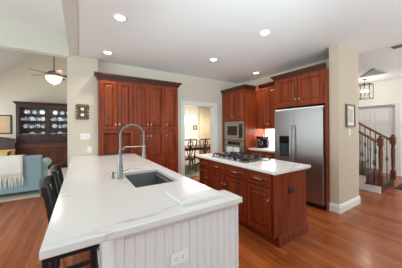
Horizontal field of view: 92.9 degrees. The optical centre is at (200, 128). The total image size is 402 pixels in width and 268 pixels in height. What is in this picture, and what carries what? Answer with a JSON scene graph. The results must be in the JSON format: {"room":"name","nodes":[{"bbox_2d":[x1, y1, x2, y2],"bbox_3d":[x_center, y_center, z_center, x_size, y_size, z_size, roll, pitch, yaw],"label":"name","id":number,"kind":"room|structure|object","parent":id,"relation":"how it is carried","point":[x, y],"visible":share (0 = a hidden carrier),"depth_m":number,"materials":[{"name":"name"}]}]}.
{"room":"kitchen","nodes":[
{"label":"kitchen","id":0,"kind":"room"},
{"bbox_2d":[0,48,35,75],"bbox_3d":[-5.038,-2.759,4.992,3.400,3.601,5.104,0,0,-32],"label":"ceiling","id":1,"kind":"structure","parent":0,"point":[9,59],"depth_m":6.45,"materials":[{"name":"paint"}]},
{"bbox_2d":[27,56,66,84],"bbox_3d":[-4.199,-2.413,5.527,1.237,2.329,1.285,0,0,-32],"label":"ceiling fan","id":2,"kind":"object","parent":1,"relation":"hanging from","point":[53,76],"visible":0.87,"depth_m":5.39,"materials":[{"name":"white glass"}]},
{"bbox_2d":[0,0,65,29],"bbox_3d":[-2.558,-1.834,-0.806,4.829,0.120,7.340,0,0,-32],"label":"ceiling","id":3,"kind":"structure","parent":0,"point":[43,12],"depth_m":2.90,"materials":[{"name":"paint"}]},
{"bbox_2d":[0,54,66,138],"bbox_3d":[-6.886,-1.747,6.932,5.720,6.400,0.150,0,0,-32],"label":"wall","id":4,"kind":"structure","parent":0,"point":[19,83],"depth_m":7.17,"materials":[{"name":"beige paint"}]},
{"bbox_2d":[0,115,11,133],"bbox_3d":[-7.068,-0.146,6.703,0.630,0.680,0.029,0,0,-32],"label":"picture frame","id":5,"kind":"object","parent":4,"relation":"attached to","point":[5,120],"visible":1,"depth_m":6.79,"materials":[{"name":"black paint"}]},
{"bbox_2d":[0,119,6,129],"bbox_3d":[-7.069,-0.146,6.704,0.390,0.400,0.002,0,0,-32],"label":"print","id":6,"kind":"object","parent":5,"relation":"attached to","point":[3,122],"depth_m":6.76},
{"bbox_2d":[0,16,97,165],"bbox_3d":[-4.317,-0.162,2.440,5.281,3.199,0.320,0,0,-32],"label":"wall","id":7,"kind":"structure","parent":0,"point":[82,85],"depth_m":3.49,"materials":[{"name":"beige paint"}]},
{"bbox_2d":[61,0,78,55],"bbox_3d":[-0.499,-1.639,0.590,0.139,0.536,7.520,0,0,-32],"label":"trim","id":8,"kind":"structure","parent":7,"relation":"attached to","point":[69,7],"depth_m":2.48,"materials":[{"name":"beige paint"}]},
{"bbox_2d":[75,104,88,119],"bbox_3d":[-2.216,-0.311,3.574,0.220,0.294,0.030,0,0,-32],"label":"plaque","id":9,"kind":"object","parent":7,"relation":"attached to","point":[82,110],"visible":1,"depth_m":3.57,"materials":[{"name":"brown wood"}]},
{"bbox_2d":[80,134,90,139],"bbox_3d":[-2.179,0.152,3.607,0.164,0.115,0.009,0,0,-32],"label":"light switch","id":10,"kind":"object","parent":7,"relation":"attached to","point":[82,136],"visible":1,"depth_m":3.60,"materials":[{"name":"white plastic"}]},
{"bbox_2d":[87,147,91,152],"bbox_3d":[-2.122,0.403,3.641,0.072,0.115,0.009,0,0,-32],"label":"outlet","id":11,"kind":"object","parent":7,"relation":"attached to","point":[89,149],"visible":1,"depth_m":3.64,"materials":[{"name":"white plastic"}]},
{"bbox_2d":[98,61,240,173],"bbox_3d":[-0.396,0.018,4.999,4.078,2.790,0.150,0,0,-32],"label":"wall","id":12,"kind":"structure","parent":0,"point":[197,89],"depth_m":4.90,"materials":[{"name":"beige paint"}]},
{"bbox_2d":[181,100,217,175],"bbox_3d":[-0.059,0.348,5.197,1.150,2.125,0.170,0,0,-32],"label":"trim","id":13,"kind":"structure","parent":12,"relation":"attached to","point":[213,110],"depth_m":5.24,"materials":[{"name":"white paint"}]},
{"bbox_2d":[185,106,198,155],"bbox_3d":[-1.127,0.067,9.043,5.500,2.700,0.120,0,0,-32],"label":"wall","id":14,"kind":"structure","parent":0,"point":[189,110],"depth_m":9.41,"materials":[{"name":"beige paint"}]},
{"bbox_3d":[0.277,-1.132,9.803,0.980,0.025,0.091,0,0,-32],"label":"curtain rod","id":15,"kind":"object","parent":14,"relation":"attached to","visible":0},
{"bbox_2d":[199,107,209,153],"bbox_3d":[0.313,0.138,9.783,0.933,2.500,0.063,0,0,-32],"label":"curtain","id":16,"kind":"object","parent":15,"relation":"hanging from","point":[204,112],"visible":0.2,"depth_m":9.68,"materials":[{"name":"beige fabric"}]},
{"bbox_2d":[0,158,401,267],"bbox_3d":[-0.495,1.463,3.815,13.200,0.100,13.000,0,0,-32],"label":"floor","id":17,"kind":"structure","parent":0,"point":[368,234],"depth_m":2.43,"materials":[{"name":"brown wood"}]},
{"bbox_2d":[0,167,67,201],"bbox_3d":[-5.119,1.434,4.928,2.950,0.015,3.360,0,0,-32],"label":"area rug","id":18,"kind":"object","parent":17,"relation":"on","point":[28,194],"visible":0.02,"depth_m":4.06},
{"bbox_2d":[0,137,15,155],"bbox_3d":[-6.359,0.822,5.535,1.360,1.184,0.759,0,0,-32],"label":"settee","id":19,"kind":"object","parent":18,"relation":"on","point":[6,143],"visible":0.28,"depth_m":6.02,"materials":[{"name":"brown fabric"}]},
{"bbox_2d":[0,149,15,155],"bbox_3d":[-5.950,0.802,5.767,0.520,0.336,0.177,0,0,-32],"label":"throw pillow","id":20,"kind":"object","parent":19,"relation":"on","point":[2,152],"visible":0.54,"depth_m":5.76,"materials":[{"name":"gold fabric"}]},
{"bbox_2d":[0,155,51,194],"bbox_3d":[-4.438,1.001,4.008,1.995,0.838,0.887,0,0,-32],"label":"sofa","id":21,"kind":"object","parent":18,"relation":"on","point":[35,167],"visible":0.7,"depth_m":4.05,"materials":[{"name":"blue fabric"}]},
{"bbox_2d":[0,155,24,188],"bbox_3d":[-4.264,0.892,3.682,1.295,0.667,0.226,0,0,-32],"label":"throw blanket","id":22,"kind":"object","parent":21,"relation":"on","point":[11,167],"visible":1,"depth_m":3.85,"materials":[{"name":"white fabric"}]},
{"bbox_2d":[12,101,67,168],"bbox_3d":[-5.673,0.259,7.093,1.807,2.372,0.792,0,0,-32],"label":"china hutch","id":23,"kind":"object","parent":17,"relation":"on","point":[51,146],"visible":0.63,"depth_m":6.91,"materials":[{"name":"brown wood"}]},
{"bbox_2d":[50,164,63,265],"bbox_3d":[-1.491,0.920,2.225,0.406,1.001,0.470,0,0,-32],"label":"bar stool","id":24,"kind":"object","parent":17,"relation":"on","point":[59,177],"visible":0.29,"depth_m":2.16,"materials":[{"name":"black paint"}]},
{"bbox_2d":[39,174,97,267],"bbox_3d":[-1.151,0.918,1.682,0.406,1.001,0.470,0,0,-32],"label":"bar stool","id":25,"kind":"object","parent":17,"relation":"on","point":[50,195],"visible":0.45,"depth_m":1.56,"materials":[{"name":"black wood"}]},
{"bbox_2d":[42,244,99,267],"bbox_3d":[-0.573,0.977,0.858,0.214,0.873,0.037,0,0,-32],"label":"support frame","id":26,"kind":"object","parent":17,"relation":"on","point":[46,262],"visible":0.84,"depth_m":0.87,"materials":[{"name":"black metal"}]},
{"bbox_2d":[94,71,181,172],"bbox_3d":[-1.284,0.186,4.116,1.779,2.464,0.392,0,0,-32],"label":"pantry cabinet","id":27,"kind":"object","parent":17,"relation":"on","point":[150,104],"visible":0.94,"depth_m":3.96,"materials":[{"name":"brown wood"}]},
{"bbox_2d":[97,175,238,267],"bbox_3d":[-0.870,0.980,2.445,0.835,0.871,2.987,0,0,-32],"label":"base cabinet","id":28,"kind":"object","parent":17,"relation":"on","point":[210,238],"visible":0.38,"depth_m":1.20,"materials":[{"name":"white paint"}]},
{"bbox_2d":[39,153,241,259],"bbox_3d":[-1.030,0.522,2.436,1.133,0.040,3.205,0,0,-32],"label":"countertop","id":29,"kind":"structure","parent":28,"relation":"on","point":[91,208],"depth_m":1.26,"materials":[{"name":"white stone"}]},
{"bbox_2d":[116,124,145,178],"bbox_3d":[-0.718,0.223,1.983,0.298,0.554,0.068,0,0,-32],"label":"faucet","id":30,"kind":"object","parent":29,"relation":"on","point":[120,170],"visible":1,"depth_m":1.92,"materials":[{"name":"silver metal"}]},
{"bbox_2d":[125,172,173,187],"bbox_3d":[-0.553,0.643,2.009,0.422,0.206,0.679,0,0,-32],"label":"sink","id":31,"kind":"object","parent":29,"relation":"in","point":[151,178],"visible":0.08,"depth_m":2.30,"materials":[{"name":"metal"}]},
{"bbox_2d":[165,183,222,206],"bbox_3d":[-0.058,0.483,1.427,0.330,0.026,0.307,0,0,-32],"label":"cutting board","id":32,"kind":"object","parent":29,"relation":"on","point":[197,193],"visible":1,"depth_m":1.37,"materials":[{"name":"white stone"}]},
{"bbox_2d":[171,248,187,266],"bbox_3d":[-0.127,0.771,1.143,0.115,0.072,0.009,0,0,-32],"label":"outlet","id":33,"kind":"object","parent":28,"relation":"attached to","point":[181,256],"visible":1,"depth_m":1.14,"materials":[{"name":"white plastic"}]},
{"bbox_2d":[185,160,199,177],"bbox_3d":[-0.297,1.405,6.980,3.000,0.011,2.450,0,0,-32],"label":"area rug","id":34,"kind":"object","parent":17,"relation":"on","point":[189,173],"visible":0.02,"depth_m":6.39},
{"bbox_2d":[185,138,197,173],"bbox_3d":[-0.451,0.851,6.203,0.562,1.098,0.547,0,0,-32],"label":"dining chair","id":35,"kind":"object","parent":34,"relation":"on","point":[189,157],"visible":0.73,"depth_m":6.06,"materials":[{"name":"brown wood"}]},
{"bbox_2d":[185,144,209,164],"bbox_3d":[-0.312,1.023,7.001,2.300,0.751,0.900,0,0,-32],"label":"dining table","id":36,"kind":"object","parent":34,"relation":"on","point":[202,145],"visible":0.06,"depth_m":6.87,"materials":[{"name":"brown wood"}]},
{"bbox_2d":[191,138,209,168],"bbox_3d":[0.032,0.848,6.506,0.562,1.098,0.547,0,0,-32],"label":"dining chair","id":37,"kind":"object","parent":34,"relation":"on","point":[205,139],"visible":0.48,"depth_m":6.31,"materials":[{"name":"brown wood"}]},
{"bbox_2d":[220,84,264,153],"bbox_3d":[1.158,0.159,5.282,0.806,2.487,0.971,0,0,-32],"label":"tall cabinet","id":38,"kind":"object","parent":17,"relation":"on","point":[239,103],"visible":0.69,"depth_m":4.92,"materials":[{"name":"brown wood"}]},
{"bbox_2d":[224,140,244,152],"bbox_3d":[1.126,0.656,5.235,0.736,0.663,0.740,0,0,-32],"label":"oven","id":39,"kind":"object","parent":38,"relation":"in","point":[240,144],"visible":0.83,"depth_m":4.98,"materials":[{"name":"silver metal"}]},
{"bbox_2d":[227,146,233,151],"bbox_3d":[0.777,0.613,5.113,0.046,0.264,0.241,0,0,-32],"label":"dish towel","id":40,"kind":"object","parent":39,"relation":"hanging from","point":[229,149],"visible":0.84,"depth_m":5.07,"materials":[{"name":"white fabric"}]},
{"bbox_2d":[225,121,244,140],"bbox_3d":[1.061,0.056,5.196,0.480,0.485,0.740,0,0,-32],"label":"microwave","id":41,"kind":"object","parent":38,"relation":"in","point":[233,130],"visible":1,"depth_m":5.01,"materials":[{"name":"silver metal"}]},
{"bbox_2d":[199,158,307,247],"bbox_3d":[0.689,0.970,3.096,0.735,0.871,1.680,0,0,-32],"label":"base cabinet","id":42,"kind":"object","parent":17,"relation":"on","point":[267,208],"visible":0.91,"depth_m":2.46,"materials":[{"name":"red wood"}]},
{"bbox_2d":[196,152,310,174],"bbox_3d":[0.686,0.512,3.107,0.752,0.040,1.762,0,0,-32],"label":"countertop","id":43,"kind":"structure","parent":42,"relation":"on","point":[273,167],"depth_m":2.56,"materials":[{"name":"white stone"}]},
{"bbox_2d":[212,151,271,162],"bbox_3d":[0.630,0.467,3.215,0.570,0.048,0.880,0,0,-32],"label":"cooktop","id":44,"kind":"object","parent":43,"relation":"in","point":[233,156],"visible":1,"depth_m":3.08,"materials":[{"name":"silver metal"}]},
{"bbox_2d":[289,187,294,193],"bbox_3d":[1.139,0.775,2.398,0.115,0.072,0.009,0,0,-32],"label":"outlet","id":45,"kind":"object","parent":42,"relation":"attached to","point":[292,189],"visible":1,"depth_m":2.40,"materials":[{"name":"black plastic"}]},
{"bbox_2d":[250,150,274,158],"bbox_3d":[1.666,0.964,4.628,0.649,0.871,0.794,0,0,-32],"label":"base cabinet","id":46,"kind":"object","parent":17,"relation":"on","point":[271,155],"visible":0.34,"depth_m":4.45,"materials":[{"name":"brown wood"}]},
{"bbox_2d":[249,147,274,152],"bbox_3d":[1.675,0.505,4.635,0.638,0.040,0.797,0,0,-32],"label":"countertop","id":47,"kind":"structure","parent":46,"relation":"on","point":[270,149],"depth_m":4.51,"materials":[{"name":"white stone"}]},
{"bbox_2d":[256,135,268,147],"bbox_3d":[1.546,0.320,4.817,0.224,0.331,0.230,0,0,-32],"label":"coffee maker","id":48,"kind":"object","parent":47,"relation":"on","point":[263,142],"visible":0.99,"depth_m":4.76,"materials":[{"name":"black paint"}]},
{"bbox_2d":[274,105,325,209],"bbox_3d":[2.081,0.494,3.804,0.777,1.775,0.962,0,0,-32],"label":"refrigerator","id":49,"kind":"object","parent":17,"relation":"on","point":[299,132],"visible":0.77,"depth_m":3.45,"materials":[{"name":"silver metal"}]},
{"bbox_2d":[270,62,329,210],"bbox_3d":[2.096,0.143,3.853,0.736,2.507,1.094,0,0,-32],"label":"refrigerator surround","id":50,"kind":"object","parent":17,"relation":"on","point":[307,86],"visible":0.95,"depth_m":3.48,"materials":[{"name":"brown wood"}]},
{"bbox_2d":[359,122,395,193],"bbox_3d":[3.542,0.029,5.411,0.968,2.718,2.660,0,0,-32],"label":"staircase","id":51,"kind":"structure","parent":17,"relation":"on","point":[378,183],"depth_m":4.37,"materials":[{"name":"brown wood"}]},
{"bbox_2d":[394,184,401,189],"bbox_3d":[4.970,1.371,4.370,0.850,0.013,0.630,0,0,-32],"label":"door mat","id":52,"kind":"object","parent":17,"relation":"on","point":[399,187],"visible":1,"depth_m":4.44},
{"bbox_2d":[77,0,401,84],"bbox_3d":[3.047,-1.474,2.814,8.230,0.150,7.520,0,0,-32],"label":"ceiling","id":53,"kind":"structure","parent":0,"point":[172,36],"depth_m":2.82,"materials":[{"name":"paint"}]},
{"bbox_2d":[113,13,126,21],"bbox_3d":[-1.001,-1.368,2.364,0.170,0.010,0.170,0,0,-32],"label":"recessed light","id":54,"kind":"object","parent":53,"relation":"in","point":[119,17],"visible":1,"depth_m":2.35,"materials":[{"name":"white plastic"}]},
{"bbox_2d":[259,30,270,35],"bbox_3d":[0.922,-1.380,2.757,0.170,0.010,0.170,0,0,-32],"label":"recessed light","id":55,"kind":"object","parent":53,"relation":"in","point":[263,32],"visible":1,"depth_m":2.74,"materials":[{"name":"white plastic"}]},
{"bbox_2d":[358,79,373,99],"bbox_3d":[4.764,-1.151,5.566,0.314,0.576,0.314,0,0,-32],"label":"lantern pendant","id":56,"kind":"object","parent":53,"relation":"hanging from","point":[364,84],"visible":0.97,"depth_m":5.53,"materials":[{"name":"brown metal"}]},
{"bbox_2d":[360,68,386,77],"bbox_3d":[4.277,-1.426,4.920,0.830,0.019,0.540,0,0,-32],"label":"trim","id":57,"kind":"structure","parent":53,"relation":"attached to","point":[373,71],"depth_m":4.85,"materials":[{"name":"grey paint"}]},
{"bbox_2d":[391,44,401,48],"bbox_3d":[3.551,-1.418,3.095,0.120,0.026,0.660,0,0,-32],"label":"ceiling vent","id":58,"kind":"object","parent":53,"relation":"in","point":[400,45],"visible":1,"depth_m":3.31,"materials":[{"name":"brown metal"}]},
{"bbox_2d":[241,59,328,147],"bbox_3d":[2.039,0.002,4.803,0.160,2.790,2.767,0,0,-32],"label":"wall","id":59,"kind":"structure","parent":0,"point":[266,79],"depth_m":5.02,"materials":[{"name":"beige paint"}]},
{"bbox_2d":[257,81,274,127],"bbox_3d":[1.778,-0.559,4.705,0.377,1.106,0.798,0,0,-32],"label":"upper cabinet","id":60,"kind":"object","parent":59,"relation":"attached to","point":[266,91],"visible":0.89,"depth_m":4.69,"materials":[{"name":"brown wood"}]},
{"bbox_2d":[265,128,274,146],"bbox_3d":[1.940,0.238,4.803,0.008,0.487,0.797,0,0,-32],"label":"backsplash","id":61,"kind":"structure","parent":59,"relation":"attached to","point":[268,131],"depth_m":4.97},
{"bbox_2d":[329,44,358,204],"bbox_3d":[2.567,-0.001,3.416,0.800,2.789,0.140,0,0,-32],"label":"wall","id":62,"kind":"structure","parent":0,"point":[343,62],"depth_m":3.24,"materials":[{"name":"beige paint"}]},
{"bbox_2d":[329,196,360,213],"bbox_3d":[2.580,1.324,3.409,0.836,0.140,0.158,0,0,-32],"label":"baseboard","id":63,"kind":"structure","parent":62,"relation":"attached to","point":[345,206],"depth_m":3.24,"materials":[{"name":"white paint"}]},
{"bbox_2d":[345,104,355,126],"bbox_3d":[2.624,-0.227,3.352,0.350,0.400,0.027,0,0,-32],"label":"picture frame","id":64,"kind":"object","parent":62,"relation":"attached to","point":[350,109],"visible":1,"depth_m":3.35,"materials":[{"name":"brown wood"}]},
{"bbox_2d":[348,109,352,122],"bbox_3d":[2.623,-0.227,3.353,0.190,0.240,0.002,0,0,-32],"label":"print","id":65,"kind":"object","parent":64,"relation":"attached to","point":[350,111],"depth_m":3.35},
{"bbox_2d":[358,78,401,171],"bbox_3d":[6.272,-0.039,4.820,0.150,2.819,7.500,0,0,-32],"label":"wall","id":66,"kind":"structure","parent":0,"point":[389,91],"depth_m":5.80,"materials":[{"name":"beige paint"}]},
{"bbox_2d":[359,104,392,107],"bbox_3d":[5.389,-0.698,6.027,0.053,0.039,0.960,0,0,-32],"label":"trim","id":67,"kind":"structure","parent":66,"relation":"attached to","point":[388,104],"depth_m":5.91,"materials":[{"name":"grey paint"}]},
{"bbox_2d":[359,106,394,173],"bbox_3d":[5.500,0.343,6.034,0.052,2.045,0.938,0,0,-32],"label":"door","id":68,"kind":"structure","parent":66,"relation":"in","point":[381,120],"depth_m":5.97,"materials":[{"name":"white paint"}]},
{"bbox_2d":[359,102,400,175],"bbox_3d":[5.433,0.311,5.992,0.029,2.130,1.180,0,0,-32],"label":"trim","id":69,"kind":"structure","parent":66,"relation":"attached to","point":[397,105],"depth_m":5.54,"materials":[{"name":"white paint"}]},
{"bbox_3d":[-0.557,-1.257,7.169,5.209,0.100,3.669,0,0,-32],"label":"ceiling","id":70,"kind":"structure","parent":0,"visible":0},
{"bbox_2d":[185,115,196,121],"bbox_3d":[-0.399,-0.727,6.989,0.470,0.959,0.467,0,0,-32],"label":"drum chandelier","id":71,"kind":"object","parent":70,"relation":"hanging from","point":[188,118],"visible":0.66,"depth_m":6.78,"materials":[{"name":"white fabric"}]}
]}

